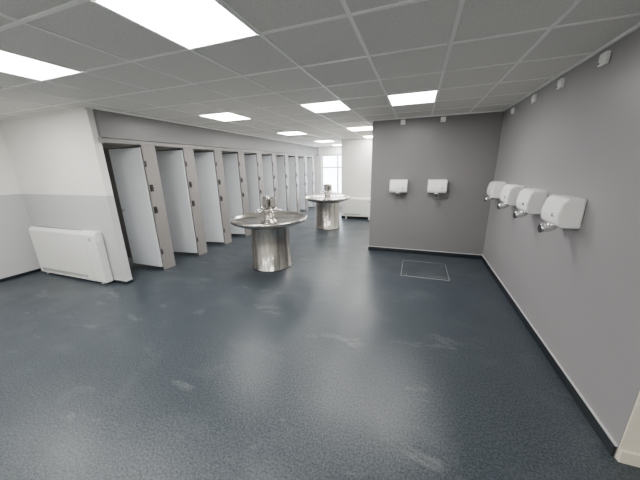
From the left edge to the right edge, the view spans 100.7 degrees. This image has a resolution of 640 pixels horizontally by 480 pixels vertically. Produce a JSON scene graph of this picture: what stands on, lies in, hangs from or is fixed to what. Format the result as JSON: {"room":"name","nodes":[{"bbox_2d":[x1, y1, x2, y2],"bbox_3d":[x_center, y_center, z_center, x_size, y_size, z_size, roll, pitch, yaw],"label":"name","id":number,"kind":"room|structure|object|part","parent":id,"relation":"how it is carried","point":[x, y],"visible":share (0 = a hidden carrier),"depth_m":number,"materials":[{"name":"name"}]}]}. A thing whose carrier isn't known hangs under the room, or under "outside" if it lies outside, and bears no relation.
{"room":"public restroom","nodes":[
{"label":"public restroom","id":0,"kind":"room"},
{"bbox_2d":[0,129,39,277],"bbox_3d":[-6.258,-0.050,2.429,0.150,2.650,5.410,4,16,19],"label":"wall","id":1,"kind":"structure","parent":0,"point":[17,251],"depth_m":4.64,"materials":[{"name":"grey paint"}]},
{"bbox_2d":[0,267,40,281],"bbox_3d":[-6.178,1.221,2.688,0.012,0.060,5.278,4,16,19],"label":"baseboard","id":2,"kind":"structure","parent":1,"relation":"attached to","point":[37,269],"depth_m":4.76,"materials":[{"name":"black plastic"}]},
{"bbox_2d":[101,142,276,155],"bbox_3d":[-3.145,-1.853,8.697,0.120,2.650,9.010,4,16,19],"label":"wall","id":3,"kind":"structure","parent":0,"point":[104,145],"depth_m":6.29,"materials":[{"name":"grey paint"}]},
{"bbox_2d":[98,110,317,155],"bbox_3d":[-1.643,-2.831,7.860,0.100,0.380,9.010,4,16,19],"label":"bulkhead","id":4,"kind":"object","parent":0,"point":[114,125],"visible":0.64,"depth_m":5.08,"materials":[{"name":"grey paint"}]},
{"bbox_2d":[288,146,340,206],"bbox_3d":[0.091,-2.914,12.277,3.700,2.650,0.200,4,16,19],"label":"wall","id":5,"kind":"structure","parent":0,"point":[327,150],"depth_m":12.05,"materials":[{"name":"white paint"}]},
{"bbox_2d":[320,154,340,194],"bbox_3d":[0.783,-2.918,11.919,1.600,1.780,0.220,4,16,19],"label":"window","id":6,"kind":"structure","parent":5,"relation":"in","point":[337,155],"depth_m":12.03,"materials":[{"name":"plastic"}]},
{"bbox_2d":[0,206,639,479],"bbox_3d":[-0.118,0.465,5.256,10.020,0.100,14.800,4,16,19],"label":"floor","id":7,"kind":"structure","parent":0,"point":[336,363],"depth_m":2.38,"materials":[{"name":"plastic"}]},
{"bbox_2d":[0,107,131,280],"bbox_3d":[-4.241,-0.644,4.419,2.250,2.650,0.100,4,16,19],"label":"wall partition","id":8,"kind":"structure","parent":7,"relation":"on","point":[58,161],"depth_m":4.20,"materials":[{"name":"white paint"}]},
{"bbox_2d":[92,109,103,136],"bbox_3d":[-3.201,-1.668,3.784,0.180,0.380,0.020,4,16,19],"label":"trim","id":9,"kind":"structure","parent":8,"relation":"attached to","point":[95,112],"depth_m":3.76,"materials":[{"name":"grey paint"}]},
{"bbox_2d":[111,279,126,283],"bbox_3d":[-4.228,0.619,4.713,2.262,0.060,0.012,4,16,19],"label":"baseboard","id":10,"kind":"structure","parent":8,"relation":"attached to","point":[114,280],"depth_m":4.39,"materials":[{"name":"black plastic"}]},
{"bbox_2d":[28,226,112,283],"bbox_3d":[-4.294,0.239,4.550,1.790,0.881,0.124,4,16,19],"label":"radiator cover","id":11,"kind":"object","parent":7,"relation":"on","point":[77,253],"visible":1,"depth_m":4.43,"materials":[{"name":"white metal"}]},
{"bbox_2d":[98,137,175,269],"bbox_3d":[-3.705,-0.543,4.735,1.605,2.265,0.860,4,16,19],"label":"toilet cubicle","id":12,"kind":"object","parent":7,"relation":"on","point":[134,175],"visible":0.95,"depth_m":4.74,"materials":[{"name":"beige laminate"}]},
{"bbox_3d":[-3.022,-1.549,4.194,0.044,0.065,0.860,4,16,19],"label":"head rail","id":13,"kind":"part","parent":12,"relation":"part of","materials":[{"name":"beige laminate"}]},
{"bbox_3d":[-3.632,-0.632,5.024,1.540,2.120,0.020,4,16,19],"label":"divider panel","id":14,"kind":"part","parent":12,"relation":"part of","materials":[{"name":"beige laminate"}]},
{"bbox_3d":[-3.307,-0.539,4.773,0.750,2.100,0.060,4,16,19],"label":"door","id":15,"kind":"part","parent":12,"relation":"part of","materials":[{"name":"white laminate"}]},
{"bbox_2d":[154,142,206,254],"bbox_3d":[-3.416,-0.765,5.513,1.605,2.265,0.860,4,16,19],"label":"toilet cubicle","id":16,"kind":"object","parent":7,"relation":"on","point":[177,169],"visible":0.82,"depth_m":5.46,"materials":[{"name":"beige laminate"}]},
{"bbox_3d":[-2.732,-1.771,4.972,0.044,0.065,0.860,4,16,19],"label":"head rail","id":17,"kind":"part","parent":16,"relation":"part of","materials":[{"name":"beige laminate"}]},
{"bbox_3d":[-3.342,-0.855,5.803,1.540,2.120,0.020,4,16,19],"label":"divider panel","id":18,"kind":"part","parent":16,"relation":"part of","materials":[{"name":"beige laminate"}]},
{"bbox_2d":[193,145,231,244],"bbox_3d":[-3.126,-0.987,6.292,1.605,2.265,0.860,4,16,19],"label":"toilet cubicle","id":19,"kind":"object","parent":7,"relation":"on","point":[208,164],"visible":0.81,"depth_m":6.23,"materials":[{"name":"beige laminate"}]},
{"bbox_3d":[-2.443,-1.993,5.751,0.044,0.065,0.860,4,16,19],"label":"head rail","id":20,"kind":"part","parent":19,"relation":"part of","materials":[{"name":"beige laminate"}]},
{"bbox_3d":[-2.742,-0.969,6.281,0.750,2.100,0.060,2,16,12],"label":"door","id":21,"kind":"part","parent":19,"relation":"part of","materials":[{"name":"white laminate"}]},
{"bbox_3d":[-3.053,-1.077,6.582,1.540,2.120,0.020,4,16,19],"label":"divider panel","id":22,"kind":"part","parent":19,"relation":"part of","materials":[{"name":"beige laminate"}]},
{"bbox_2d":[221,148,250,235],"bbox_3d":[-2.837,-1.209,7.071,1.605,2.265,0.860,4,16,19],"label":"toilet cubicle","id":23,"kind":"object","parent":7,"relation":"on","point":[233,162],"visible":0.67,"depth_m":6.97,"materials":[{"name":"beige laminate"}]},
{"bbox_3d":[-2.153,-2.215,6.530,0.044,0.065,0.860,4,16,19],"label":"head rail","id":24,"kind":"part","parent":23,"relation":"part of","materials":[{"name":"beige laminate"}]},
{"bbox_3d":[-2.763,-1.299,7.360,1.540,2.120,0.020,4,16,19],"label":"divider panel","id":25,"kind":"part","parent":23,"relation":"part of","materials":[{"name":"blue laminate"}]},
{"bbox_2d":[244,150,264,212],"bbox_3d":[-2.547,-1.431,7.850,1.605,2.265,0.860,4,16,19],"label":"toilet cubicle","id":26,"kind":"object","parent":7,"relation":"on","point":[253,162],"visible":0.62,"depth_m":7.72,"materials":[{"name":"beige laminate"}]},
{"bbox_3d":[-1.864,-2.437,7.309,0.044,0.065,0.860,4,16,19],"label":"head rail","id":27,"kind":"part","parent":26,"relation":"part of","materials":[{"name":"beige laminate"}]},
{"bbox_2d":[229,196,306,271],"bbox_3d":[-0.923,-0.158,4.914,1.386,1.315,1.386,4,16,19],"label":"fountain","id":28,"kind":"object","parent":7,"relation":"on","point":[269,227],"visible":1,"depth_m":4.73,"materials":[{"name":"silver metal"}]},
{"bbox_2d":[229,211,306,229],"bbox_3d":[-0.927,-0.343,4.863,1.386,0.160,1.386,4,16,19],"label":"bowl","id":29,"kind":"object","parent":28,"relation":"on","point":[280,220],"depth_m":4.82,"materials":[{"name":"silver metal"}]},
{"bbox_2d":[261,151,278,210],"bbox_3d":[-2.257,-1.653,8.628,1.605,2.265,0.860,4,16,19],"label":"toilet cubicle","id":30,"kind":"object","parent":7,"relation":"on","point":[269,166],"visible":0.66,"depth_m":8.47,"materials":[{"name":"beige laminate"}]},
{"bbox_3d":[-1.872,-1.637,8.624,0.750,2.100,0.060,2,16,13],"label":"door","id":31,"kind":"part","parent":30,"relation":"part of","materials":[{"name":"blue laminate"}]},
{"bbox_3d":[-1.574,-2.659,8.087,0.044,0.065,0.860,4,16,19],"label":"head rail","id":32,"kind":"part","parent":30,"relation":"part of","materials":[{"name":"beige laminate"}]},
{"bbox_2d":[276,152,290,210],"bbox_3d":[-1.968,-1.875,9.407,1.605,2.265,0.860,4,16,19],"label":"toilet cubicle","id":33,"kind":"object","parent":7,"relation":"on","point":[281,158],"visible":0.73,"depth_m":9.31,"materials":[{"name":"beige laminate"}]},
{"bbox_3d":[-1.584,-1.857,9.396,0.750,2.100,0.060,2,16,12],"label":"door","id":34,"kind":"part","parent":33,"relation":"part of","materials":[{"name":"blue laminate"}]},
{"bbox_2d":[288,153,299,211],"bbox_3d":[-1.678,-2.097,10.186,1.605,2.265,0.860,4,16,19],"label":"toilet cubicle","id":35,"kind":"object","parent":7,"relation":"on","point":[293,158],"visible":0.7,"depth_m":10.11,"materials":[{"name":"beige laminate"}]},
{"bbox_3d":[-1.296,-2.077,10.168,0.750,2.100,0.060,2,16,11],"label":"door","id":36,"kind":"part","parent":35,"relation":"part of","materials":[{"name":"white laminate"}]},
{"bbox_2d":[298,154,307,210],"bbox_3d":[-1.389,-2.320,10.965,1.605,2.265,0.860,4,16,19],"label":"toilet cubicle","id":37,"kind":"object","parent":7,"relation":"on","point":[302,161],"visible":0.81,"depth_m":10.89,"materials":[{"name":"beige laminate"}]},
{"bbox_3d":[-1.002,-2.305,10.966,0.750,2.100,0.060,3,16,13],"label":"door","id":38,"kind":"part","parent":37,"relation":"part of","materials":[{"name":"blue laminate"}]},
{"bbox_2d":[307,155,314,207],"bbox_3d":[-1.099,-2.542,11.743,1.605,2.265,0.860,4,16,19],"label":"toilet cubicle","id":39,"kind":"object","parent":7,"relation":"on","point":[310,158],"visible":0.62,"depth_m":11.63,"materials":[{"name":"beige laminate"}]},
{"bbox_3d":[-0.714,-2.525,11.739,0.750,2.100,0.060,2,16,13],"label":"door","id":40,"kind":"part","parent":39,"relation":"part of","materials":[{"name":"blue laminate"}]},
{"bbox_2d":[304,183,350,229],"bbox_3d":[0.230,-1.027,7.959,1.386,1.315,1.386,4,16,19],"label":"fountain","id":41,"kind":"object","parent":7,"relation":"on","point":[327,204],"visible":1,"depth_m":7.76,"materials":[{"name":"silver metal"}]},
{"bbox_2d":[304,194,350,203],"bbox_3d":[0.227,-1.212,7.908,1.386,0.160,1.386,4,16,19],"label":"bowl","id":42,"kind":"object","parent":41,"relation":"on","point":[332,198],"depth_m":7.79,"materials":[{"name":"silver metal"}]},
{"bbox_2d":[342,197,369,219],"bbox_3d":[1.314,-1.089,9.159,1.080,0.751,0.134,4,16,19],"label":"radiator cover","id":43,"kind":"object","parent":7,"relation":"on","point":[355,206],"visible":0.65,"depth_m":9.10,"materials":[{"name":"white metal"}]},
{"bbox_2d":[401,260,449,280],"bbox_3d":[1.847,0.522,4.708,0.750,0.003,0.780,4,16,19],"label":"access hatch","id":44,"kind":"object","parent":7,"relation":"on","point":[403,260],"visible":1,"depth_m":4.59,"materials":[{"name":"silver metal"}]},
{"bbox_2d":[0,0,639,146],"bbox_3d":[-0.173,-2.185,4.521,10.020,0.100,14.800,4,16,19],"label":"ceiling","id":45,"kind":"structure","parent":0,"point":[429,22],"depth_m":2.14,"materials":[{"name":"tile"}]},
{"bbox_2d":[0,49,82,80],"bbox_3d":[-2.479,-1.418,2.138,0.600,0.011,0.655,4,16,19],"label":"ceiling light panel","id":46,"kind":"object","parent":45,"relation":"in","point":[10,63],"depth_m":2.22,"materials":[{"name":"white plastic"}]},
{"bbox_2d":[89,0,259,49],"bbox_3d":[-0.784,-1.289,1.545,0.600,0.011,0.655,4,16,19],"label":"ceiling light panel","id":47,"kind":"object","parent":45,"relation":"in","point":[190,24],"depth_m":1.55,"materials":[{"name":"white plastic"}]},
{"bbox_2d":[198,112,251,120],"bbox_3d":[-1.597,-2.094,4.510,0.600,0.011,0.655,4,16,19],"label":"ceiling light panel","id":48,"kind":"object","parent":45,"relation":"in","point":[225,116],"depth_m":4.47,"materials":[{"name":"white plastic"}]},
{"bbox_2d":[278,131,305,134],"bbox_3d":[-0.715,-2.771,6.883,0.600,0.011,0.655,4,16,19],"label":"ceiling light panel","id":49,"kind":"object","parent":45,"relation":"in","point":[294,132],"depth_m":6.88,"materials":[{"name":"white plastic"}]},
{"bbox_2d":[0,0,639,146],"bbox_3d":[-0.172,-2.135,4.535,9.620,0.008,14.400,4,16,19],"label":"grid","id":50,"kind":"object","parent":45,"relation":"attached to","point":[70,4],"depth_m":2.27,"materials":[{"name":"white metal"}]},
{"bbox_2d":[315,140,334,142],"bbox_3d":[0.167,-3.447,9.255,0.600,0.011,0.655,4,16,19],"label":"ceiling light panel","id":51,"kind":"object","parent":45,"relation":"in","point":[322,140],"depth_m":9.28,"materials":[{"name":"white plastic"}]},
{"bbox_2d":[299,100,351,112],"bbox_3d":[0.098,-1.965,3.917,0.600,0.011,0.655,4,16,19],"label":"ceiling light panel","id":52,"kind":"object","parent":45,"relation":"in","point":[329,106],"depth_m":3.88,"materials":[{"name":"white plastic"}]},
{"bbox_2d":[346,126,372,130],"bbox_3d":[0.980,-2.642,6.290,0.600,0.011,0.655,4,16,19],"label":"ceiling light panel","id":53,"kind":"object","parent":45,"relation":"in","point":[366,127],"depth_m":6.25,"materials":[{"name":"white plastic"}]},
{"bbox_2d":[387,90,438,105],"bbox_3d":[1.227,-1.879,3.522,0.600,0.011,0.655,4,16,19],"label":"ceiling light panel","id":54,"kind":"object","parent":45,"relation":"in","point":[424,96],"depth_m":3.48,"materials":[{"name":"white plastic"}]},
{"bbox_2d":[341,138,371,214],"bbox_3d":[1.585,-2.028,8.970,1.740,2.650,0.160,4,16,19],"label":"wall","id":55,"kind":"structure","parent":0,"point":[356,154],"depth_m":8.90,"materials":[{"name":"paint"}]},
{"bbox_2d":[341,215,367,218],"bbox_3d":[1.499,-0.781,9.261,1.566,0.095,0.014,4,16,19],"label":"baseboard","id":56,"kind":"structure","parent":55,"relation":"attached to","point":[352,217],"depth_m":9.35,"materials":[{"name":"black plastic"}]},
{"bbox_2d":[369,111,503,254],"bbox_3d":[2.112,-1.000,5.224,2.190,2.650,0.160,4,16,19],"label":"wall","id":57,"kind":"structure","parent":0,"point":[462,150],"depth_m":5.09,"materials":[{"name":"grey paint"}]},
{"bbox_2d":[483,27,639,456],"bbox_3d":[2.572,-0.420,3.098,0.160,2.650,4.000,4,16,19],"label":"wall","id":58,"kind":"structure","parent":0,"point":[579,289],"depth_m":2.10,"materials":[{"name":"grey paint"}]},
{"bbox_2d":[0,22,639,146],"bbox_3d":[-0.977,-2.188,4.819,7.910,0.020,14.400,4,16,19],"label":"trim","id":59,"kind":"structure","parent":58,"relation":"attached to","point":[636,26],"depth_m":3.84,"materials":[{"name":"white metal"}]},
{"bbox_2d":[484,181,505,201],"bbox_3d":[2.820,-0.781,4.306,0.219,0.330,0.330,4,16,19],"label":"dryer","id":60,"kind":"object","parent":58,"relation":"attached to","point":[494,189],"visible":0.97,"depth_m":4.17,"materials":[{"name":"white plastic"}]},
{"bbox_2d":[497,184,523,208],"bbox_3d":[2.550,-0.575,3.581,0.219,0.330,0.330,4,16,19],"label":"dryer","id":61,"kind":"object","parent":58,"relation":"attached to","point":[509,194],"visible":0.98,"depth_m":3.45,"materials":[{"name":"white plastic"}]},
{"bbox_2d":[513,188,547,217],"bbox_3d":[2.321,-0.399,2.966,0.219,0.330,0.330,4,16,19],"label":"dryer","id":62,"kind":"object","parent":58,"relation":"attached to","point":[529,200],"visible":0.98,"depth_m":2.83,"materials":[{"name":"white plastic"}]},
{"bbox_2d":[531,94,536,102],"bbox_3d":[2.619,-1.729,3.249,0.037,0.086,0.086,4,16,19],"label":"switch","id":63,"kind":"object","parent":58,"relation":"attached to","point":[534,97],"visible":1,"depth_m":3.22,"materials":[{"name":"white plastic"}]},
{"bbox_2d":[481,255,617,456],"bbox_3d":[2.487,0.827,3.390,0.014,0.095,3.826,4,16,19],"label":"baseboard","id":64,"kind":"structure","parent":58,"relation":"attached to","point":[599,428],"depth_m":2.21,"materials":[{"name":"black plastic"}]},
{"bbox_2d":[556,78,564,88],"bbox_3d":[2.390,-1.554,2.633,0.037,0.086,0.086,4,16,19],"label":"switch","id":65,"kind":"object","parent":58,"relation":"attached to","point":[560,84],"visible":1,"depth_m":2.61,"materials":[{"name":"white plastic"}]},
{"bbox_2d":[537,195,586,232],"bbox_3d":[2.086,-0.218,2.332,0.219,0.330,0.330,4,16,19],"label":"dryer","id":66,"kind":"object","parent":58,"relation":"attached to","point":[562,211],"visible":1,"depth_m":2.20,"materials":[{"name":"white plastic"}]},
{"bbox_2d":[597,50,611,66],"bbox_3d":[2.161,-1.378,2.017,0.037,0.086,0.086,4,16,19],"label":"switch","id":67,"kind":"object","parent":58,"relation":"attached to","point":[604,58],"visible":1,"depth_m":1.99,"materials":[{"name":"white plastic"}]},
{"bbox_2d":[615,391,639,458],"bbox_3d":[2.628,0.153,1.026,1.706,2.650,0.012,4,16,19],"label":"wall","id":68,"kind":"structure","parent":0,"point":[630,441],"depth_m":1.59,"materials":[{"name":"beige paint"}]},
{"bbox_2d":[617,449,639,467],"bbox_3d":[2.649,1.391,1.354,1.706,0.090,0.018,4,16,19],"label":"baseboard","id":69,"kind":"structure","parent":68,"relation":"attached to","point":[624,456],"depth_m":1.61,"materials":[{"name":"beige paint"}]},
{"bbox_3d":[1.743,-1.522,7.134,0.160,2.650,3.320,4,16,19],"label":"wall","id":70,"kind":"structure","parent":0,"visible":0},
{"bbox_2d":[389,179,407,196],"bbox_3d":[1.544,-1.018,5.220,0.330,0.330,0.219,4,16,19],"label":"dryer","id":71,"kind":"object","parent":70,"relation":"attached to","point":[397,186],"visible":1,"depth_m":5.17,"materials":[{"name":"white plastic"}]},
{"bbox_2d":[368,246,481,258],"bbox_3d":[2.102,0.252,5.489,2.204,0.095,0.014,4,16,19],"label":"baseboard","id":72,"kind":"structure","parent":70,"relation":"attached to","point":[376,248],"depth_m":5.45,"materials":[{"name":"black plastic"}]},
{"bbox_2d":[427,179,447,197],"bbox_3d":[2.203,-0.968,4.989,0.330,0.330,0.219,4,16,19],"label":"dryer","id":73,"kind":"object","parent":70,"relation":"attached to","point":[436,186],"visible":1,"depth_m":4.93,"materials":[{"name":"white plastic"}]}
]}

